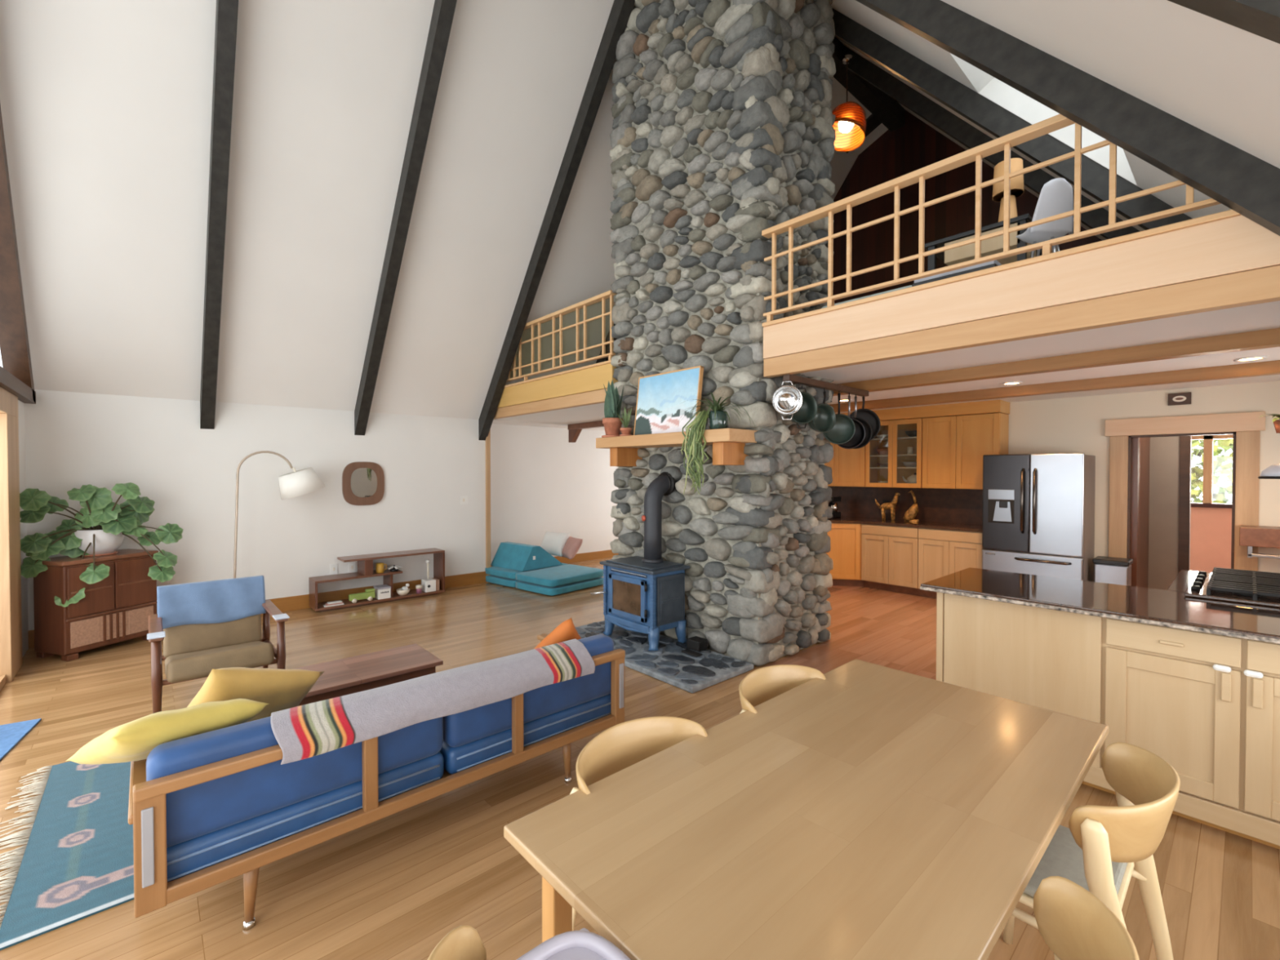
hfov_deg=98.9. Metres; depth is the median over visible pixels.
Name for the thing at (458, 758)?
seat cushion
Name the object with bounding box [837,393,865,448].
frying pan
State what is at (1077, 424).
wall
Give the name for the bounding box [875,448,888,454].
bowl
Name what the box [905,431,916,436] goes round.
bowl
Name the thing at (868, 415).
skillet
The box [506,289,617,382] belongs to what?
loft railing
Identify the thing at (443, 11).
ceiling beam
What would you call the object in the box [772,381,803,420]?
stock pot
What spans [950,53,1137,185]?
window
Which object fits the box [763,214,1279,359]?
fascia board
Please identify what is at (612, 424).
snake plant
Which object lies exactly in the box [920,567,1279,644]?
island countertop
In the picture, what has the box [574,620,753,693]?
hearth slab
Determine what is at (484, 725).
cushion
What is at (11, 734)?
door mat
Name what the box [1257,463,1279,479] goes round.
dome pendant
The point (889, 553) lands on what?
base cabinet
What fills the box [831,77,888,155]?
ceiling
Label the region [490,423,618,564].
wall
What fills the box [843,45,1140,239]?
trim
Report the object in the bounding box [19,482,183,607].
potted plant
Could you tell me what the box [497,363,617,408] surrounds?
trim
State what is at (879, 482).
bowl
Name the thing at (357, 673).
coffee table
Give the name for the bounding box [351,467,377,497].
mirror glass
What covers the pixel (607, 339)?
trim
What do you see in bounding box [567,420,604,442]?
beam
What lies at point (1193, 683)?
kitchen island
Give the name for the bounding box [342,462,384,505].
wall mirror
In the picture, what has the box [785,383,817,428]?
cooking pot
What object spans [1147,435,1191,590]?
wall
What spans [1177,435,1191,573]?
door frame
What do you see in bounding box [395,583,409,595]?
bowl
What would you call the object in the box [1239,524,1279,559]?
shelf box
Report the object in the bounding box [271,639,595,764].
blanket
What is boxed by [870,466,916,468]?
shelf
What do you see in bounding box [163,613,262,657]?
cushion
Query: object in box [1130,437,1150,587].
wall
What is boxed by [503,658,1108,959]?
dining table
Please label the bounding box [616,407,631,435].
aloe plant
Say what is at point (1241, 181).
ceiling beam
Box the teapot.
[902,472,916,483]
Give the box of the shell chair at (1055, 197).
[1015,177,1073,257]
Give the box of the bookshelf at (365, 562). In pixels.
[308,547,444,611]
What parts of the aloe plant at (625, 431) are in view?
pot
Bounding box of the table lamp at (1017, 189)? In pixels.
[992,157,1024,222]
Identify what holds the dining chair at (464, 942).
on the floor
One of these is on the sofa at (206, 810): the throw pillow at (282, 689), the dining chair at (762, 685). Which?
the throw pillow at (282, 689)
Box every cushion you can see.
[146,715,443,848]
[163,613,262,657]
[164,640,274,683]
[166,751,444,882]
[439,693,610,774]
[443,634,613,746]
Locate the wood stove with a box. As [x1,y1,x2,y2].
[590,471,690,650]
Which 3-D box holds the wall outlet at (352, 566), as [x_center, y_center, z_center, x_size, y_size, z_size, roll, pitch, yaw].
[-3.505,1.063,6.673,0.080,0.120,0.013,-1,1,-42]
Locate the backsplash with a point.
(935, 504)
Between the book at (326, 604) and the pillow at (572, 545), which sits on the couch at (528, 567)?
the pillow at (572, 545)
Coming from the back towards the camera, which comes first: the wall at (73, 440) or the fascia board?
the wall at (73, 440)
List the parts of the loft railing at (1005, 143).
stub post, stub post, rail, rail, rail, rail, stub post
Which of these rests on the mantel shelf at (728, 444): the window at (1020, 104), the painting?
the painting
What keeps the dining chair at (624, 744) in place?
on the floor
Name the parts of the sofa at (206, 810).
arm, post, leg, post, rail, rail, post, arm, leg, post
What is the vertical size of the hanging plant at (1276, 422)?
0.455 m
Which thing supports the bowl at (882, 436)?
on the upper cabinet at (897, 442)
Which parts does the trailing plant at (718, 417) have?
pot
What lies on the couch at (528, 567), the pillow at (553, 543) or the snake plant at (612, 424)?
the pillow at (553, 543)
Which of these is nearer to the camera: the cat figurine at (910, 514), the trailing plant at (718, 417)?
the trailing plant at (718, 417)
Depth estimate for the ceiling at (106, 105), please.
5.10 m
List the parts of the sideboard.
speaker panel, door, moulding, rail, door, moulding, speaker panel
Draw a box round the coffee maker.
[828,496,840,518]
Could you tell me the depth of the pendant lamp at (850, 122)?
6.56 m
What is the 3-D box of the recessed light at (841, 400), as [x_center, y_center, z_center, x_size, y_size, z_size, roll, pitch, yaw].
[2.422,-0.940,6.473,0.170,0.008,0.170,-1,1,-42]
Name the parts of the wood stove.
door handle, corner trim, leg, door glass, door, plate, corner trim, leg, panel, leg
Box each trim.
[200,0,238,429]
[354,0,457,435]
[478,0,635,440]
[485,428,490,582]
[493,388,607,419]
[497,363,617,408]
[595,322,617,363]
[763,265,1279,377]
[829,360,1279,412]
[832,8,1192,230]
[833,327,1279,395]
[840,400,1009,421]
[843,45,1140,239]
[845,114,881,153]
[1167,0,1279,44]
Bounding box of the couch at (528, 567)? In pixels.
[484,542,603,595]
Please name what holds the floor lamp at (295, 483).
on the floor
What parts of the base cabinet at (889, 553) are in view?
door, drawer, door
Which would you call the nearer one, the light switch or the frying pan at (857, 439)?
the frying pan at (857, 439)
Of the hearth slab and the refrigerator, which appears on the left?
the hearth slab
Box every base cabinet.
[826,523,863,586]
[861,524,919,595]
[918,528,984,598]
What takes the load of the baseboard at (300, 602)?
attached to the wall at (73, 440)
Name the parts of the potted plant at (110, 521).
pot, stem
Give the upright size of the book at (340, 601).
0.012 m
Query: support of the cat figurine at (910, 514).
on the countertop at (843, 519)
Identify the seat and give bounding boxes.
[516,928,631,959]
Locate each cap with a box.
[504,360,611,387]
[762,209,1240,327]
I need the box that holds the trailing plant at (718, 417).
[680,391,759,494]
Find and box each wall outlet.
[329,564,337,574]
[348,561,355,572]
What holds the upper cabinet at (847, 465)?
attached to the wall at (1077, 424)
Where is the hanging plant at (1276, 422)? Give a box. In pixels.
[1259,413,1279,433]
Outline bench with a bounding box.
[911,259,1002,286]
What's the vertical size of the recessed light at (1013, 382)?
0.008 m
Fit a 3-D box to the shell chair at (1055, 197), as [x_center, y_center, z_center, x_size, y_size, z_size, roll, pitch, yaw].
[2.726,-1.562,3.669,0.305,0.729,0.374,0,1,11]
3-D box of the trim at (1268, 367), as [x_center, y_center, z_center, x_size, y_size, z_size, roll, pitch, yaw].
[3.647,-0.887,5.592,0.120,0.100,5.350,-1,1,-42]
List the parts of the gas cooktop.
knob, knob, knob, knob, knob, burner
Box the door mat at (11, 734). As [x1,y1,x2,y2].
[0,718,41,760]
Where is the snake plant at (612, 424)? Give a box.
[601,380,623,437]
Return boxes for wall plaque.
[1168,391,1191,405]
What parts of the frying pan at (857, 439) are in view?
handle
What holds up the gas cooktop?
in the island countertop
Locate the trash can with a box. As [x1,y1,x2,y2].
[1092,555,1133,586]
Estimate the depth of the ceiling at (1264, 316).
4.14 m
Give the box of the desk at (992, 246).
[924,213,1042,271]
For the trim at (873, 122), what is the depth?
7.93 m
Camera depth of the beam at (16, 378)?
4.32 m
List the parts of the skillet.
handle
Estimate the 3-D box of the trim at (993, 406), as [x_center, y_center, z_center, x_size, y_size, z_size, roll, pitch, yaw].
[3.494,-0.888,7.548,0.390,0.145,2.640,-1,1,-42]
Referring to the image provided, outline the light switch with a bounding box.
[459,495,467,504]
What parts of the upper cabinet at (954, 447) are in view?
door, door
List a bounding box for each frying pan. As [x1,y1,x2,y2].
[823,391,855,444]
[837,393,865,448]
[852,394,872,448]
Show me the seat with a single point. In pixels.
(581, 944)
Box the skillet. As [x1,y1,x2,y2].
[849,395,880,439]
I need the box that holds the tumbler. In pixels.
[415,584,422,593]
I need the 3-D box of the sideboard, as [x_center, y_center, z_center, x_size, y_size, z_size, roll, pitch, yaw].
[-4.867,1.091,4.930,0.418,0.835,0.714,0,1,16]
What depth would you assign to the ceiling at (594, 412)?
7.60 m
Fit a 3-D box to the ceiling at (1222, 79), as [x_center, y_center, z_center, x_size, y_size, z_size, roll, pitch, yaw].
[1.981,-2.929,3.474,9.450,5.501,4.676,-1,1,-42]
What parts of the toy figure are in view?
post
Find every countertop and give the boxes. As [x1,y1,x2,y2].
[828,515,982,532]
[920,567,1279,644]
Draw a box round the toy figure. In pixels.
[426,559,430,579]
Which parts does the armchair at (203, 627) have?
armrest, leg, rail, rail, leg, rail, armrest, leg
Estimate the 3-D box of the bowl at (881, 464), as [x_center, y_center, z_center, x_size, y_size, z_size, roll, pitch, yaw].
[3.417,-0.208,7.650,0.200,0.060,0.200,-1,1,-42]
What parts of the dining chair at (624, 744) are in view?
leg, backrest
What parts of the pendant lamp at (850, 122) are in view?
bulb, cord, lamp shade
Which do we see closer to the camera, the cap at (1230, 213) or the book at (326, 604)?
the cap at (1230, 213)
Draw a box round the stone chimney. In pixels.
[609,0,835,666]
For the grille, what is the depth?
4.88 m
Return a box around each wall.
[17,400,28,657]
[24,389,485,630]
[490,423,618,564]
[826,110,1102,303]
[1008,380,1279,573]
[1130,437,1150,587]
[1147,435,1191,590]
[1189,506,1231,573]
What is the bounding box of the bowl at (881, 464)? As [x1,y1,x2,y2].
[877,462,888,466]
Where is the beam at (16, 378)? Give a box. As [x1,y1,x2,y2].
[0,104,35,404]
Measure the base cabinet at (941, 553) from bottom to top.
0.875 m
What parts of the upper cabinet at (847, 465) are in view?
door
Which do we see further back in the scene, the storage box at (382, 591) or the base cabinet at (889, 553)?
the base cabinet at (889, 553)
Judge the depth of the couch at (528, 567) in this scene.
7.56 m
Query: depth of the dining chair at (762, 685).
2.21 m
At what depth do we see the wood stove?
4.88 m
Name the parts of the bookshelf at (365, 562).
shelf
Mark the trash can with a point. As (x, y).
(1108, 570)
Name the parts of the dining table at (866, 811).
leg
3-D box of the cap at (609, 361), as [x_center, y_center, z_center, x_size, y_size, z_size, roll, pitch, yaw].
[-1.155,-1.257,6.761,0.125,0.027,2.680,-1,1,-42]
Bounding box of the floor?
[0,556,1279,959]
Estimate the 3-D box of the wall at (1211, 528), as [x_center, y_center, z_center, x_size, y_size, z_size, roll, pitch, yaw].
[8.085,0.268,7.689,0.100,2.400,3.800,-1,1,-42]
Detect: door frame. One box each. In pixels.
[1104,411,1265,571]
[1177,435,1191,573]
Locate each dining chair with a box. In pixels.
[426,924,486,959]
[569,716,707,930]
[738,664,826,713]
[1003,742,1180,959]
[1033,875,1139,959]
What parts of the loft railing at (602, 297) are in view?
rail, rail, rail, rail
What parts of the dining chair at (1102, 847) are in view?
leg, seat, leg, backrest, leg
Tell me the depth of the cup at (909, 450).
7.37 m
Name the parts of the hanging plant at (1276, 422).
pot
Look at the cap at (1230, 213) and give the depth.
3.00 m
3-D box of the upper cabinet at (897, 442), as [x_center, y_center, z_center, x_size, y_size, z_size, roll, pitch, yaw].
[3.537,-0.355,7.513,0.357,0.910,0.750,-1,1,-42]
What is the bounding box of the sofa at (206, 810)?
[128,633,625,930]
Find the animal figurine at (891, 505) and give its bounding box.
[875,492,900,519]
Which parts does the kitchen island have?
corner post, panel, pull, door, drawer, rail, pull, pull, door, drawer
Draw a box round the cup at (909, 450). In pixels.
[906,447,912,454]
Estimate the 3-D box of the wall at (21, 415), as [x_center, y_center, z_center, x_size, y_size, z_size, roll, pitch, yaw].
[-5.356,0.412,4.684,0.100,2.200,0.720,-1,1,-42]
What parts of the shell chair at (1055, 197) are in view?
leg, leg, leg, leg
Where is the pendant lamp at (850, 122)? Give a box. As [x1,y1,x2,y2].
[831,53,866,151]
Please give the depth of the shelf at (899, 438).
7.57 m
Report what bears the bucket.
on the hearth slab
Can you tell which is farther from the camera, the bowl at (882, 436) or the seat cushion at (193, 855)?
the bowl at (882, 436)
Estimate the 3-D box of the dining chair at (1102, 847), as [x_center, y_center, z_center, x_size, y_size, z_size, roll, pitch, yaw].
[1.211,1.161,1.556,0.512,0.797,0.464,-1,1,-42]
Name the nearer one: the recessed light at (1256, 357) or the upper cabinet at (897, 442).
the recessed light at (1256, 357)
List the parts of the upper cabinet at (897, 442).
door, door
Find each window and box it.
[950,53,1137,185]
[1191,434,1233,508]
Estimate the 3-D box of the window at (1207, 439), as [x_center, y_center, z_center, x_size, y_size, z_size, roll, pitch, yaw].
[8.184,-0.120,7.536,0.150,1.020,1.250,-1,1,-42]
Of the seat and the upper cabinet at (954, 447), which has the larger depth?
the upper cabinet at (954, 447)
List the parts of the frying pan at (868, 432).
handle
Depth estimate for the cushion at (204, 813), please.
1.88 m
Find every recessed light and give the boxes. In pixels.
[837,399,853,401]
[1000,381,1022,385]
[1233,355,1267,361]
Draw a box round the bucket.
[681,635,707,657]
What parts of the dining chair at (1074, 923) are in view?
leg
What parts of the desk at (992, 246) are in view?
leg, leg, leg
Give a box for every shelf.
[595,427,758,466]
[870,453,916,456]
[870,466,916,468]
[871,436,916,440]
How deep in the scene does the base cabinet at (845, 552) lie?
7.52 m
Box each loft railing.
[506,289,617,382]
[761,114,1221,321]
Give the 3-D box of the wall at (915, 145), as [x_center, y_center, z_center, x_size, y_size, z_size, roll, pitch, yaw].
[3.893,-3.343,8.033,0.100,4.610,7.520,-1,1,-42]
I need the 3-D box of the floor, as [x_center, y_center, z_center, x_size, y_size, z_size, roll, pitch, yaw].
[0.227,1.557,5.039,8.950,0.100,9.250,-1,1,-42]
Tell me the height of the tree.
3.036 m
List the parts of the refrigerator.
dispenser panel, door, handle, freezer drawer, handle, handle, door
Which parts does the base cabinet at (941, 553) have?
door, drawer, door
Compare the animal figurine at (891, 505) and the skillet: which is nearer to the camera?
the skillet
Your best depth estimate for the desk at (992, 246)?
4.11 m
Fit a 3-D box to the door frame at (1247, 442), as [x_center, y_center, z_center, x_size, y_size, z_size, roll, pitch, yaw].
[5.535,0.423,5.636,0.140,2.150,1.160,-1,1,-42]
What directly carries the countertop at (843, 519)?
on the base cabinet at (845, 552)
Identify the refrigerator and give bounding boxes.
[982,453,1095,582]
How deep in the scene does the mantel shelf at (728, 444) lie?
4.62 m
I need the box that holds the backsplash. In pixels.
[829,486,982,524]
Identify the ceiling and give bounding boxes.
[0,0,857,428]
[492,402,604,431]
[800,300,1279,413]
[831,0,1279,240]
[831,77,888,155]
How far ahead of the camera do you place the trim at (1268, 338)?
3.88 m
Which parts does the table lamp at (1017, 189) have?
lamp shade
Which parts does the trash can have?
lid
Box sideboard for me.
[33,548,158,661]
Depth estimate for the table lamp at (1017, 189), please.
4.09 m
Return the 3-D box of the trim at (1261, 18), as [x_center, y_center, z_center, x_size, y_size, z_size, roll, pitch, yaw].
[0.611,-2.800,2.310,0.115,5.527,4.576,-1,1,-42]
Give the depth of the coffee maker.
7.92 m
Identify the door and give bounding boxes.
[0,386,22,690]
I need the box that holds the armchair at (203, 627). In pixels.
[146,575,289,713]
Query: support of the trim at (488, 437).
attached to the wall at (73, 440)
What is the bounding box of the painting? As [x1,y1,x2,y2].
[633,365,703,435]
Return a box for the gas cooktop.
[1184,567,1279,607]
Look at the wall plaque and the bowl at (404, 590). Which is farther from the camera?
the bowl at (404, 590)
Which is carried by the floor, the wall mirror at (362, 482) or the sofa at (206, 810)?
the sofa at (206, 810)
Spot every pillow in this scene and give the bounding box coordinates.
[65,698,269,764]
[187,666,324,722]
[533,617,581,648]
[540,531,570,556]
[561,536,582,559]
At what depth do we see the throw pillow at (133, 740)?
1.82 m
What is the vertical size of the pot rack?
0.049 m
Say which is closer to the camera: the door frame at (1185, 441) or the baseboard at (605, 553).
the door frame at (1185, 441)
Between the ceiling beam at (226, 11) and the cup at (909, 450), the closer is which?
the ceiling beam at (226, 11)
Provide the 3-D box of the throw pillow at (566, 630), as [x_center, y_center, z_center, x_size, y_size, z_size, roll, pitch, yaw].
[-0.500,1.034,3.172,0.538,0.524,0.276,0,1,-29]
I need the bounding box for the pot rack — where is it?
[782,373,868,396]
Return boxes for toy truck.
[348,588,375,603]
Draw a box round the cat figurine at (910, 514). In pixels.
[902,490,919,521]
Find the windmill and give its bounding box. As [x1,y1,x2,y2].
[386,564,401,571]
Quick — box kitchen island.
[920,567,1279,849]
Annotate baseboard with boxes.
[27,571,486,648]
[490,549,618,566]
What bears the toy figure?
on the box at (431, 584)
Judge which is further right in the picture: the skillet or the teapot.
the teapot
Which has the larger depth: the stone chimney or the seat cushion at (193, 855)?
the stone chimney
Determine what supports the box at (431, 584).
on the bookshelf at (365, 562)
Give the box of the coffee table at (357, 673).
[292,643,443,706]
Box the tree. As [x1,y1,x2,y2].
[1191,438,1233,503]
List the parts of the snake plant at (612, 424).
pot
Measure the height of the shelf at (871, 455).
0.015 m
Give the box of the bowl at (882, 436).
[876,434,888,438]
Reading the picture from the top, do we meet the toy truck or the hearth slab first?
the toy truck
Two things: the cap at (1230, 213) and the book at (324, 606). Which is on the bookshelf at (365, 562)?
the book at (324, 606)
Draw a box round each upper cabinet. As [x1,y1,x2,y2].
[824,442,865,487]
[865,417,922,488]
[922,413,1008,489]
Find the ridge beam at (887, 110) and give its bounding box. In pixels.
[831,36,905,131]
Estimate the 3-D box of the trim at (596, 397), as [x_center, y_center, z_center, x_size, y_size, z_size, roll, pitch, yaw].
[-1.196,-0.921,6.816,0.080,0.132,2.810,-1,1,-42]
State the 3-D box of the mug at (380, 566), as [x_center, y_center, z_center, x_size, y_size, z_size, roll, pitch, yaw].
[-3.147,1.065,6.651,0.090,0.115,0.114,0,1,16]
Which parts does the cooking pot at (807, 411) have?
handle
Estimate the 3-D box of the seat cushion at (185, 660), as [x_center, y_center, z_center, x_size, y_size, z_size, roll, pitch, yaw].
[-2.898,1.239,3.775,0.560,0.235,0.583,-1,1,-42]
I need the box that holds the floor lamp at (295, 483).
[233,450,324,577]
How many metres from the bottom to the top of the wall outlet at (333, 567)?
0.120 m
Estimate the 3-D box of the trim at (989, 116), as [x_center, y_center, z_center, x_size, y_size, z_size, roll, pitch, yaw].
[2.637,-3.408,4.655,0.115,4.380,3.790,-1,1,-42]
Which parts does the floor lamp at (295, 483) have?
lamp shade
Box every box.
[373,584,391,599]
[421,577,439,592]
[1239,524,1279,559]
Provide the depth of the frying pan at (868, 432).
4.99 m
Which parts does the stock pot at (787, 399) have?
handle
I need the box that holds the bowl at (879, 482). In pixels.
[877,480,888,483]
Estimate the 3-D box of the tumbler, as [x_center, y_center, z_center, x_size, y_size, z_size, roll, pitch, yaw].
[-2.793,1.379,6.926,0.077,0.100,0.077,-1,1,-42]
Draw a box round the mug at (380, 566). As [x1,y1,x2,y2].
[375,562,386,573]
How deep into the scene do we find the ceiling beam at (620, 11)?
6.25 m
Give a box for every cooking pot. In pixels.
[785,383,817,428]
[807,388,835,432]
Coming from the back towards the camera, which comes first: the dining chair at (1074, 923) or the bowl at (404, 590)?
the bowl at (404, 590)
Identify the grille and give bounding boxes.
[99,610,128,641]
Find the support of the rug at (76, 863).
on the floor
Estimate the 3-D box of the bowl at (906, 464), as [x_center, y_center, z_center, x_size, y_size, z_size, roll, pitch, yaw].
[3.652,-0.209,7.390,0.200,0.070,0.200,-1,1,-42]
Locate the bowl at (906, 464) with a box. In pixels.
[902,462,916,466]
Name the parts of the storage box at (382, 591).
lid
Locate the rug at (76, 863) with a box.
[0,760,133,950]
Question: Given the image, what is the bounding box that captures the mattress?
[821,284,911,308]
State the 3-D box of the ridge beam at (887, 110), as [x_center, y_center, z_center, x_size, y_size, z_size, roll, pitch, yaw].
[2.581,-5.362,6.957,3.650,0.440,0.200,-1,1,-42]
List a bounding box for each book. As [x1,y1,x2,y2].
[322,603,343,607]
[324,601,342,605]
[327,600,342,604]
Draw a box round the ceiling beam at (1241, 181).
[855,0,1279,235]
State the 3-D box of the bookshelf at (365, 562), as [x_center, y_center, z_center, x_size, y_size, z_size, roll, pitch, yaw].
[-3.180,1.200,6.722,1.475,0.565,0.320,-1,1,-42]

